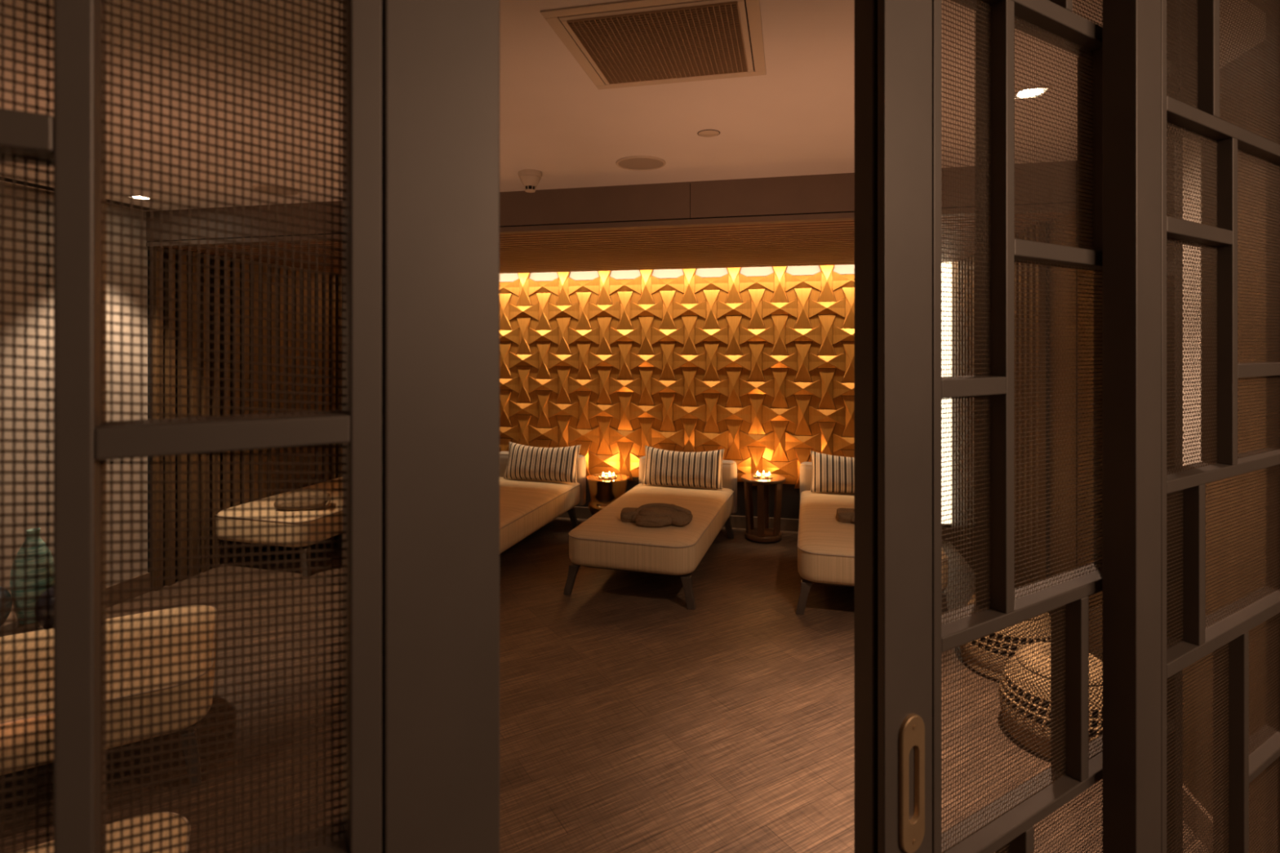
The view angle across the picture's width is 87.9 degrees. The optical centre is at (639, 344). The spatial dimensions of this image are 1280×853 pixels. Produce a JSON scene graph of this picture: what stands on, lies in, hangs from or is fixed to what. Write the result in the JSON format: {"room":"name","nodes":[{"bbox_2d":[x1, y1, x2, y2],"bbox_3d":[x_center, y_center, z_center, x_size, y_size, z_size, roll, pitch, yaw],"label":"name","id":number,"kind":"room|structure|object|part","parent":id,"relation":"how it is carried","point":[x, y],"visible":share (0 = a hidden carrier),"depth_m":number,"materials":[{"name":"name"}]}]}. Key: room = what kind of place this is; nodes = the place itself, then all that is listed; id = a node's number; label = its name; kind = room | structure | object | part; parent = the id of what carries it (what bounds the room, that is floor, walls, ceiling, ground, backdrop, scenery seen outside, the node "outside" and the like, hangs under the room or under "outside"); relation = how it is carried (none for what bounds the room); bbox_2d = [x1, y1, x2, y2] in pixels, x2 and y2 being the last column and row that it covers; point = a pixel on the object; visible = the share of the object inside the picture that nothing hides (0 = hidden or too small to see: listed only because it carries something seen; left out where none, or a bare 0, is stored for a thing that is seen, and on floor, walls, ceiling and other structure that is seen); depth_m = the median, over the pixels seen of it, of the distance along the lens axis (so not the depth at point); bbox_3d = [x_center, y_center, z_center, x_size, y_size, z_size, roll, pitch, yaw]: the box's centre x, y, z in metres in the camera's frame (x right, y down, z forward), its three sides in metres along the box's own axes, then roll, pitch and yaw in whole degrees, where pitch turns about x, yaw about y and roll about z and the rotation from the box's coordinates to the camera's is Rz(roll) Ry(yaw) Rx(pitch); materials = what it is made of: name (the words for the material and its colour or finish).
{"room":"spa relaxation area","nodes":[
{"label":"spa relaxation area","id":0,"kind":"room"},
{"bbox_2d":[0,181,342,604],"bbox_3d":[-3.700,0.371,2.199,0.165,2.458,9.050,0,0,13],"label":"wall","id":1,"kind":"structure","parent":0,"point":[8,329],"depth_m":4.39,"materials":[{"name":"beige paint"}]},
{"bbox_2d":[106,572,150,608],"bbox_3d":[-3.895,1.538,1.137,0.016,0.125,6.492,0,0,13],"label":"baseboard","id":2,"kind":"structure","parent":1,"relation":"attached to","point":[146,584],"depth_m":4.15,"materials":[{"name":"brown wood"}]},
{"bbox_2d":[0,517,1208,852],"bbox_3d":[-1.098,1.650,1.711,10.100,0.100,9.250,0,0,13],"label":"floor","id":3,"kind":"structure","parent":0,"point":[633,719],"depth_m":2.87,"materials":[{"name":"brown wood"}]},
{"bbox_2d":[0,604,42,636],"bbox_3d":[-2.849,1.433,3.029,0.550,0.335,0.550,0,0,13],"label":"table","id":4,"kind":"object","parent":3,"relation":"on","point":[9,625],"visible":0.11,"depth_m":2.98,"materials":[{"name":"brown wood"}]},
{"bbox_2d":[0,586,12,627],"bbox_3d":[-2.870,1.145,2.888,0.204,0.240,0.204,0,0,13],"label":"vase","id":5,"kind":"object","parent":4,"relation":"on","point":[7,605],"visible":0.56,"depth_m":2.91,"materials":[{"name":"blue ceramic"}]},
{"bbox_2d":[9,528,53,624],"bbox_3d":[-2.784,1.058,3.045,0.156,0.415,0.156,0,0,13],"label":"bottle vase","id":6,"kind":"object","parent":4,"relation":"on","point":[30,540],"visible":0.5,"depth_m":2.99,"materials":[{"name":"teal ceramic"}]},
{"bbox_2d":[34,587,53,626],"bbox_3d":[-2.569,1.155,2.952,0.184,0.220,0.184,0,0,13],"label":"vase","id":7,"kind":"object","parent":4,"relation":"on","point":[42,602],"visible":0.12,"depth_m":2.87,"materials":[{"name":"ceramic"}]},
{"bbox_2d":[22,812,191,852],"bbox_3d":[-1.743,1.294,0.960,1.785,0.612,0.864,0,0,-31],"label":"lounger","id":8,"kind":"object","parent":3,"relation":"on","point":[156,816],"visible":0.52,"depth_m":1.62,"materials":[{"name":"grey fabric"}]},
{"bbox_2d":[0,604,215,787],"bbox_3d":[-2.549,1.294,2.331,1.785,0.612,0.864,0,0,-31],"label":"lounger","id":9,"kind":"object","parent":3,"relation":"on","point":[193,619],"visible":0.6,"depth_m":2.41,"materials":[{"name":"grey fabric"}]},
{"bbox_3d":[-1.645,1.508,2.432,0.068,0.185,0.096,0,0,-31],"label":"leg","id":10,"kind":"part","parent":9,"relation":"part of","materials":[{"name":"brown wood"}]},
{"bbox_2d":[217,476,342,577],"bbox_3d":[-2.458,1.294,5.495,0.864,0.612,1.785,0,0,16],"label":"lounger","id":11,"kind":"object","parent":3,"relation":"on","point":[328,485],"visible":0.13,"depth_m":4.68,"materials":[{"name":"grey fabric"}]},
{"bbox_3d":[-3.049,1.508,4.805,0.096,0.185,0.068,0,0,16],"label":"leg","id":12,"kind":"part","parent":11,"relation":"part of","materials":[{"name":"brown wood"}]},
{"bbox_3d":[-2.474,1.295,5.438,0.840,0.214,1.660,0,0,16],"label":"mattress","id":13,"kind":"part","parent":11,"relation":"part of","materials":[{"name":"fabric"}]},
{"bbox_3d":[-2.474,1.411,5.438,0.700,0.021,1.520,0,0,16],"label":"frame","id":14,"kind":"part","parent":11,"relation":"part of","materials":[{"name":"brown wood"}]},
{"bbox_2d":[273,490,330,511],"bbox_3d":[-2.447,1.137,4.836,0.383,0.122,0.214,0,0,-7],"label":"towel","id":15,"kind":"object","parent":11,"relation":"on","point":[304,494],"visible":0.58,"depth_m":4.76,"materials":[{"name":"brown fabric"}]},
{"bbox_3d":[-2.316,1.508,4.597,0.096,0.185,0.068,0,0,16],"label":"leg","id":16,"kind":"part","parent":11,"relation":"part of","materials":[{"name":"brown wood"}]},
{"bbox_2d":[499,451,586,554],"bbox_3d":[-1.130,1.294,5.207,0.864,0.612,1.785,0,0,16],"label":"lounger","id":17,"kind":"object","parent":3,"relation":"on","point":[526,506],"visible":0.38,"depth_m":5.26,"materials":[{"name":"grey fabric"}]},
{"bbox_3d":[-1.146,1.295,5.149,0.840,0.214,1.660,0,0,16],"label":"mattress","id":18,"kind":"part","parent":17,"relation":"part of","materials":[{"name":"fabric"}]},
{"bbox_2d":[503,441,581,483],"bbox_3d":[-0.860,1.030,5.820,0.692,0.316,0.188,0,0,17],"label":"pillow","id":19,"kind":"object","parent":17,"relation":"on","point":[524,462],"visible":1,"depth_m":5.75,"materials":[{"name":"fabric"}]},
{"bbox_3d":[-0.900,1.209,6.007,0.864,0.442,0.120,0,0,16],"label":"backrest","id":20,"kind":"part","parent":17,"relation":"part of","materials":[{"name":"grey fabric"}]},
{"bbox_3d":[-0.581,1.508,5.737,0.096,0.185,0.068,0,0,16],"label":"leg","id":21,"kind":"part","parent":17,"relation":"part of","materials":[{"name":"brown wood"}]},
{"bbox_2d":[586,472,629,515],"bbox_3d":[-0.278,1.377,5.765,0.372,0.447,0.372,0,0,13],"label":"table","id":22,"kind":"object","parent":3,"relation":"on","point":[602,492],"visible":0.65,"depth_m":5.63,"materials":[{"name":"brown metal"}]},
{"bbox_2d":[599,475,617,479],"bbox_3d":[-0.278,1.153,5.765,0.160,0.008,0.160,0,0,13],"label":"dish","id":23,"kind":"object","parent":22,"relation":"on","point":[606,477],"visible":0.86,"depth_m":5.72,"materials":[{"name":"clear glass"}]},
{"bbox_2d":[563,456,737,609],"bbox_3d":[0.167,1.294,4.941,0.864,0.612,1.785,0,0,17],"label":"lounger","id":24,"kind":"object","parent":3,"relation":"on","point":[603,541],"visible":0.9,"depth_m":4.24,"materials":[{"name":"fabric"}]},
{"bbox_3d":[-0.437,1.508,4.261,0.096,0.185,0.068,0,0,17],"label":"leg","id":25,"kind":"part","parent":24,"relation":"part of","materials":[{"name":"brown wood"}]},
{"bbox_3d":[0.149,1.411,4.884,0.700,0.021,1.520,0,0,17],"label":"frame","id":26,"kind":"part","parent":24,"relation":"part of","materials":[{"name":"brown wood"}]},
{"bbox_3d":[0.149,1.295,4.884,0.840,0.214,1.660,0,0,17],"label":"mattress","id":27,"kind":"part","parent":24,"relation":"part of","materials":[{"name":"fabric"}]},
{"bbox_2d":[620,502,693,527],"bbox_3d":[0.102,1.137,4.423,0.493,0.123,0.284,0,0,11],"label":"towel","id":28,"kind":"object","parent":24,"relation":"on","point":[655,514],"visible":1,"depth_m":4.36,"materials":[{"name":"brown fabric"}]},
{"bbox_2d":[641,445,724,489],"bbox_3d":[0.359,1.030,5.577,0.691,0.319,0.182,0,0,17],"label":"pillow","id":29,"kind":"object","parent":24,"relation":"on","point":[662,467],"visible":1,"depth_m":5.51,"materials":[{"name":"fabric"}]},
{"bbox_3d":[0.293,1.508,4.041,0.096,0.185,0.068,0,0,17],"label":"leg","id":30,"kind":"part","parent":24,"relation":"part of","materials":[{"name":"brown wood"}]},
{"bbox_3d":[0.407,1.209,5.738,0.864,0.442,0.120,0,0,17],"label":"backrest","id":31,"kind":"part","parent":24,"relation":"part of","materials":[{"name":"grey fabric"}]},
{"bbox_3d":[0.723,1.508,5.463,0.096,0.185,0.068,0,0,17],"label":"leg","id":32,"kind":"part","parent":24,"relation":"part of","materials":[{"name":"brown wood"}]},
{"bbox_2d":[741,472,786,542],"bbox_3d":[1.016,1.347,5.471,0.364,0.506,0.364,0,0,13],"label":"table","id":33,"kind":"object","parent":3,"relation":"on","point":[762,533],"visible":0.96,"depth_m":5.38,"materials":[{"name":"brown wood"}]},
{"bbox_3d":[0.880,1.334,5.444,0.042,0.432,0.052,0,0,-11],"label":"leg","id":34,"kind":"part","parent":33,"relation":"part of","materials":[{"name":"brown wood"}]},
{"bbox_3d":[0.924,1.334,5.575,0.052,0.432,0.042,0,0,-41],"label":"leg","id":35,"kind":"part","parent":33,"relation":"part of","materials":[{"name":"brown wood"}]},
{"bbox_3d":[0.971,1.334,5.339,0.052,0.432,0.042,0,0,19],"label":"leg","id":36,"kind":"part","parent":33,"relation":"part of","materials":[{"name":"brown wood"}]},
{"bbox_2d":[753,474,773,479],"bbox_3d":[1.016,1.090,5.471,0.160,0.008,0.160,0,0,13],"label":"dish","id":37,"kind":"object","parent":33,"relation":"on","point":[754,476],"visible":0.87,"depth_m":5.43,"materials":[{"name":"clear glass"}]},
{"bbox_3d":[1.016,1.569,5.471,0.306,0.038,0.306,0,0,13],"label":"plate","id":38,"kind":"part","parent":33,"relation":"part of","materials":[{"name":"brown wood"}]},
{"bbox_3d":[1.061,1.334,5.603,0.052,0.432,0.042,0,0,19],"label":"leg","id":39,"kind":"part","parent":33,"relation":"part of","materials":[{"name":"brown wood"}]},
{"bbox_3d":[1.108,1.334,5.366,0.052,0.432,0.042,0,0,-41],"label":"leg","id":40,"kind":"part","parent":33,"relation":"part of","materials":[{"name":"brown wood"}]},
{"bbox_3d":[1.152,1.334,5.498,0.042,0.432,0.052,0,0,-11],"label":"leg","id":41,"kind":"part","parent":33,"relation":"part of","materials":[{"name":"brown wood"}]},
{"bbox_2d":[795,462,948,614],"bbox_3d":[1.552,1.294,4.659,0.864,0.612,1.785,0,0,14],"label":"lounger","id":42,"kind":"object","parent":3,"relation":"on","point":[825,544],"visible":0.45,"depth_m":4.01,"materials":[{"name":"beige fabric"}]},
{"bbox_3d":[0.978,1.508,3.954,0.096,0.185,0.068,0,0,14],"label":"leg","id":43,"kind":"part","parent":42,"relation":"part of","materials":[{"name":"brown wood"}]},
{"bbox_3d":[1.759,1.209,5.465,0.864,0.442,0.120,0,0,14],"label":"backrest","id":44,"kind":"part","parent":42,"relation":"part of","materials":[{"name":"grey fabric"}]},
{"bbox_2d":[810,450,854,493],"bbox_3d":[1.717,1.030,5.302,0.692,0.319,0.184,0,0,15],"label":"pillow","id":45,"kind":"object","parent":42,"relation":"on","point":[830,473],"visible":0.53,"depth_m":5.29,"materials":[{"name":"fabric"}]},
{"bbox_3d":[1.537,1.411,4.601,0.700,0.021,1.520,0,0,14],"label":"frame","id":46,"kind":"part","parent":42,"relation":"part of","materials":[{"name":"brown wood"}]},
{"bbox_2d":[835,507,854,523],"bbox_3d":[1.553,1.137,4.393,0.493,0.123,0.284,0,0,17],"label":"towel","id":47,"kind":"object","parent":42,"relation":"on","point":[845,515],"visible":0.13,"depth_m":4.42,"materials":[{"name":"brown fabric"}]},
{"bbox_3d":[1.537,1.295,4.601,0.840,0.214,1.660,0,0,14],"label":"mattress","id":48,"kind":"part","parent":42,"relation":"part of","materials":[{"name":"fabric"}]},
{"bbox_3d":[1.716,1.508,3.765,0.096,0.185,0.068,0,0,14],"label":"leg","id":49,"kind":"part","parent":42,"relation":"part of","materials":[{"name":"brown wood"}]},
{"bbox_2d":[960,593,1050,681],"bbox_3d":[1.827,1.426,3.291,0.459,0.348,0.459,0,0,40],"label":"woven pouf","id":50,"kind":"object","parent":3,"relation":"on","point":[966,659],"visible":0.12,"depth_m":3.15,"materials":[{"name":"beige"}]},
{"bbox_3d":[1.827,1.279,3.291,0.331,0.056,0.331,0,0,40],"label":"lid","id":51,"kind":"part","parent":50,"relation":"part of","materials":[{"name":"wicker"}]},
{"bbox_2d":[998,642,1102,759],"bbox_3d":[1.712,1.426,2.688,0.459,0.348,0.459,0,0,13],"label":"woven pouf","id":52,"kind":"object","parent":3,"relation":"on","point":[1037,642],"visible":0.2,"depth_m":2.62,"materials":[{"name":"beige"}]},
{"bbox_3d":[1.712,1.279,2.688,0.331,0.056,0.331,0,0,13],"label":"lid","id":53,"kind":"part","parent":52,"relation":"part of","materials":[{"name":"wicker"}]},
{"bbox_2d":[0,0,1266,211],"bbox_3d":[-1.098,-0.918,1.711,10.100,0.120,9.250,0,0,13],"label":"ceiling","id":54,"kind":"structure","parent":0,"point":[797,117],"depth_m":2.39,"materials":[{"name":"paint"}]},
{"bbox_2d":[0,176,53,191],"bbox_3d":[-3.263,-0.857,3.539,0.094,0.005,0.298,0,0,13],"label":"ceiling vent","id":55,"kind":"object","parent":54,"relation":"in","point":[28,184],"depth_m":3.53,"materials":[{"name":"black metal"}]},
{"bbox_2d":[106,198,149,208],"bbox_3d":[-3.137,-0.857,4.034,0.069,0.005,0.263,0,0,13],"label":"ceiling vent","id":56,"kind":"object","parent":54,"relation":"in","point":[107,200],"depth_m":4.01,"materials":[{"name":"black metal"}]},
{"bbox_2d":[133,195,155,199],"bbox_3d":[-2.916,-0.856,3.876,0.104,0.004,0.104,0,0,13],"label":"recessed light","id":57,"kind":"object","parent":54,"relation":"in","point":[133,195],"visible":0.38,"depth_m":3.85,"materials":[{"name":"beige plastic"}]},
{"bbox_2d":[252,184,300,195],"bbox_3d":[-2.014,-0.854,3.678,0.236,0.008,0.236,0,0,13],"label":"ceiling speaker","id":58,"kind":"object","parent":54,"relation":"attached to","point":[264,188],"visible":0.43,"depth_m":3.67,"materials":[{"name":"beige plastic"}]},
{"bbox_2d":[518,168,542,192],"bbox_3d":[-0.547,-0.809,3.307,0.120,0.098,0.120,0,0,13],"label":"smoke detector","id":59,"kind":"object","parent":54,"relation":"attached to","point":[530,179],"visible":1,"depth_m":3.27,"materials":[{"name":"beige plastic"}]},
{"bbox_2d":[615,155,666,170],"bbox_3d":[0.004,-0.854,3.134,0.236,0.008,0.236,0,0,13],"label":"ceiling speaker","id":60,"kind":"object","parent":54,"relation":"attached to","point":[631,162],"visible":1,"depth_m":3.12,"materials":[{"name":"beige plastic"}]},
{"bbox_2d":[540,0,766,89],"bbox_3d":[0.071,-0.852,1.904,0.553,0.012,0.533,0,0,13],"label":"ceiling vent","id":61,"kind":"object","parent":54,"relation":"in","point":[627,43],"visible":1,"depth_m":1.85,"materials":[{"name":"beige plastic"}]},
{"bbox_2d":[697,128,719,137],"bbox_3d":[0.279,-0.856,2.695,0.092,0.004,0.092,0,0,13],"label":"recessed light","id":62,"kind":"object","parent":54,"relation":"in","point":[709,132],"visible":1,"depth_m":2.69,"materials":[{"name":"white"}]},
{"bbox_2d":[1013,85,1053,99],"bbox_3d":[1.329,-0.856,2.260,0.104,0.004,0.104,0,0,13],"label":"recessed light","id":63,"kind":"object","parent":54,"relation":"in","point":[1042,86],"visible":0.3,"depth_m":2.25,"materials":[{"name":"beige plastic"}]},
{"bbox_2d":[499,264,951,528],"bbox_3d":[-0.039,0.371,6.046,5.660,2.458,0.165,0,0,13],"label":"wall","id":64,"kind":"structure","parent":0,"point":[754,364],"depth_m":5.88,"materials":[{"name":"gold"}]},
{"bbox_2d":[558,506,951,541],"bbox_3d":[-0.052,1.548,5.990,5.360,0.105,0.016,0,0,13],"label":"baseboard","id":65,"kind":"structure","parent":64,"relation":"attached to","point":[736,522],"depth_m":5.76,"materials":[{"name":"brown wood"}]},
{"bbox_3d":[-0.049,1.400,6.004,5.360,0.400,0.012,0,0,13],"label":"panel","id":66,"kind":"part","parent":64,"relation":"part of","materials":[{"name":"brown wood"}]},
{"bbox_2d":[941,262,951,524],"bbox_3d":[2.494,0.357,5.415,0.136,2.226,0.026,0,0,13],"label":"wall light","id":67,"kind":"object","parent":64,"relation":"attached to","point":[944,264],"visible":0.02,"depth_m":5.40,"materials":[{"name":"beige plastic"}]},
{"bbox_2d":[951,40,1266,852],"bbox_3d":[2.088,0.371,3.140,0.165,2.458,4.650,0,0,13],"label":"wall","id":68,"kind":"structure","parent":0,"point":[968,266],"depth_m":3.23,"materials":[{"name":"brown wood"}]},
{"bbox_2d":[146,160,1075,247],"bbox_3d":[-0.563,-0.745,3.739,5.360,0.226,0.101,0,0,13],"label":"ceiling beam","id":69,"kind":"structure","parent":68,"relation":"attached to","point":[826,197],"depth_m":3.54,"materials":[{"name":"black wood"}]},
{"bbox_2d":[163,211,1068,274],"bbox_3d":[-0.339,-0.699,4.726,5.360,0.125,2.004,0,0,13],"label":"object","id":70,"kind":"structure","parent":68,"relation":"attached to","point":[815,242],"depth_m":4.41,"materials":[{"name":"brown wood"}]},
{"bbox_2d":[1182,786,1213,852],"bbox_3d":[1.860,1.548,2.342,0.016,0.105,1.592,0,0,13],"label":"baseboard","id":71,"kind":"structure","parent":68,"relation":"attached to","point":[1183,786],"depth_m":2.16,"materials":[{"name":"brown wood"}]},
{"bbox_2d":[1102,0,1279,852],"bbox_3d":[1.178,0.416,1.264,1.102,2.368,0.045,0,0,-31],"label":"wall","id":72,"kind":"structure","parent":0,"point":[1154,559],"depth_m":1.10,"materials":[{"name":"brown wood"}]},
{"bbox_2d":[854,0,1182,852],"bbox_3d":[0.608,0.410,0.980,0.788,2.356,0.052,0,0,-31],"label":"door","id":73,"kind":"structure","parent":72,"relation":"in","point":[902,633],"depth_m":0.87,"materials":[{"name":"brown wood"}]},
{"bbox_3d":[0.319,0.516,0.782,0.041,0.160,0.010,0,0,-31],"label":"pull handle","id":74,"kind":"part","parent":73,"relation":"part of","materials":[{"name":"gold metal"}]},
{"bbox_3d":[0.418,0.055,0.869,0.139,0.023,0.045,0,0,-31],"label":"rail","id":75,"kind":"part","parent":73,"relation":"part of","materials":[{"name":"brown wood"}]},
{"bbox_3d":[0.638,0.369,1.002,0.652,0.018,0.045,0,0,-31],"label":"rail","id":76,"kind":"part","parent":73,"relation":"part of","materials":[{"name":"brown wood"}]},
{"bbox_3d":[0.638,0.660,1.002,0.652,0.016,0.045,0,0,-31],"label":"rail","id":77,"kind":"part","parent":73,"relation":"part of","materials":[{"name":"brown wood"}]},
{"bbox_3d":[0.638,-0.476,1.002,0.652,0.025,0.045,0,0,-31],"label":"rail","id":78,"kind":"part","parent":73,"relation":"part of","materials":[{"name":"brown wood"}]},
{"bbox_3d":[0.706,-0.132,1.043,0.494,0.023,0.045,0,0,-31],"label":"rail","id":79,"kind":"part","parent":73,"relation":"part of","materials":[{"name":"brown wood"}]},
{"bbox_3d":[0.741,0.416,1.000,0.080,2.368,0.045,0,0,-31],"label":"post","id":80,"kind":"part","parent":72,"relation":"part of","materials":[{"name":"brown wood"}]},
{"bbox_3d":[0.901,-0.184,1.097,0.256,0.024,0.045,0,0,-31],"label":"rail","id":81,"kind":"part","parent":72,"relation":"part of","materials":[{"name":"brown wood"}]},
{"bbox_3d":[1.221,0.499,1.290,1.002,0.022,0.045,0,0,-31],"label":"rail","id":82,"kind":"part","parent":72,"relation":"part of","materials":[{"name":"brown wood"}]},
{"bbox_3d":[1.221,0.218,1.290,1.002,0.020,0.045,0,0,-31],"label":"rail","id":83,"kind":"part","parent":72,"relation":"part of","materials":[{"name":"brown wood"}]},
{"bbox_3d":[1.221,-0.368,1.290,1.002,0.023,0.045,0,0,-31],"label":"rail","id":84,"kind":"part","parent":72,"relation":"part of","materials":[{"name":"brown wood"}]},
{"bbox_3d":[1.153,0.048,1.249,0.292,0.023,0.045,0,0,-31],"label":"rail","id":85,"kind":"part","parent":72,"relation":"part of","materials":[{"name":"brown wood"}]},
{"bbox_3d":[1.175,0.776,1.262,0.241,0.015,0.045,0,0,-31],"label":"rail","id":86,"kind":"part","parent":72,"relation":"part of","materials":[{"name":"brown wood"}]},
{"bbox_3d":[-0.416,0.371,0.333,4.833,2.458,0.140,0,0,-31],"label":"trim","id":87,"kind":"structure","parent":0,"visible":0},
{"bbox_2d":[0,0,499,852],"bbox_3d":[-0.459,0.410,0.339,0.788,2.356,0.045,0,0,-31],"label":"door","id":88,"kind":"structure","parent":87,"relation":"attached to","point":[417,425],"depth_m":0.46,"materials":[{"name":"brown metal"}]},
{"bbox_3d":[-0.561,-0.122,0.277,0.489,0.022,0.045,0,0,-31],"label":"rail","id":89,"kind":"part","parent":88,"relation":"part of","materials":[{"name":"brown wood"}]},
{"bbox_3d":[-0.276,0.060,0.450,0.141,0.020,0.045,0,0,-31],"label":"rail","id":90,"kind":"part","parent":88,"relation":"part of","materials":[{"name":"brown wood"}]},
{"bbox_3d":[-0.493,0.369,0.319,0.648,0.018,0.045,0,0,-31],"label":"rail","id":91,"kind":"part","parent":88,"relation":"part of","materials":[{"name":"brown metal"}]}
]}

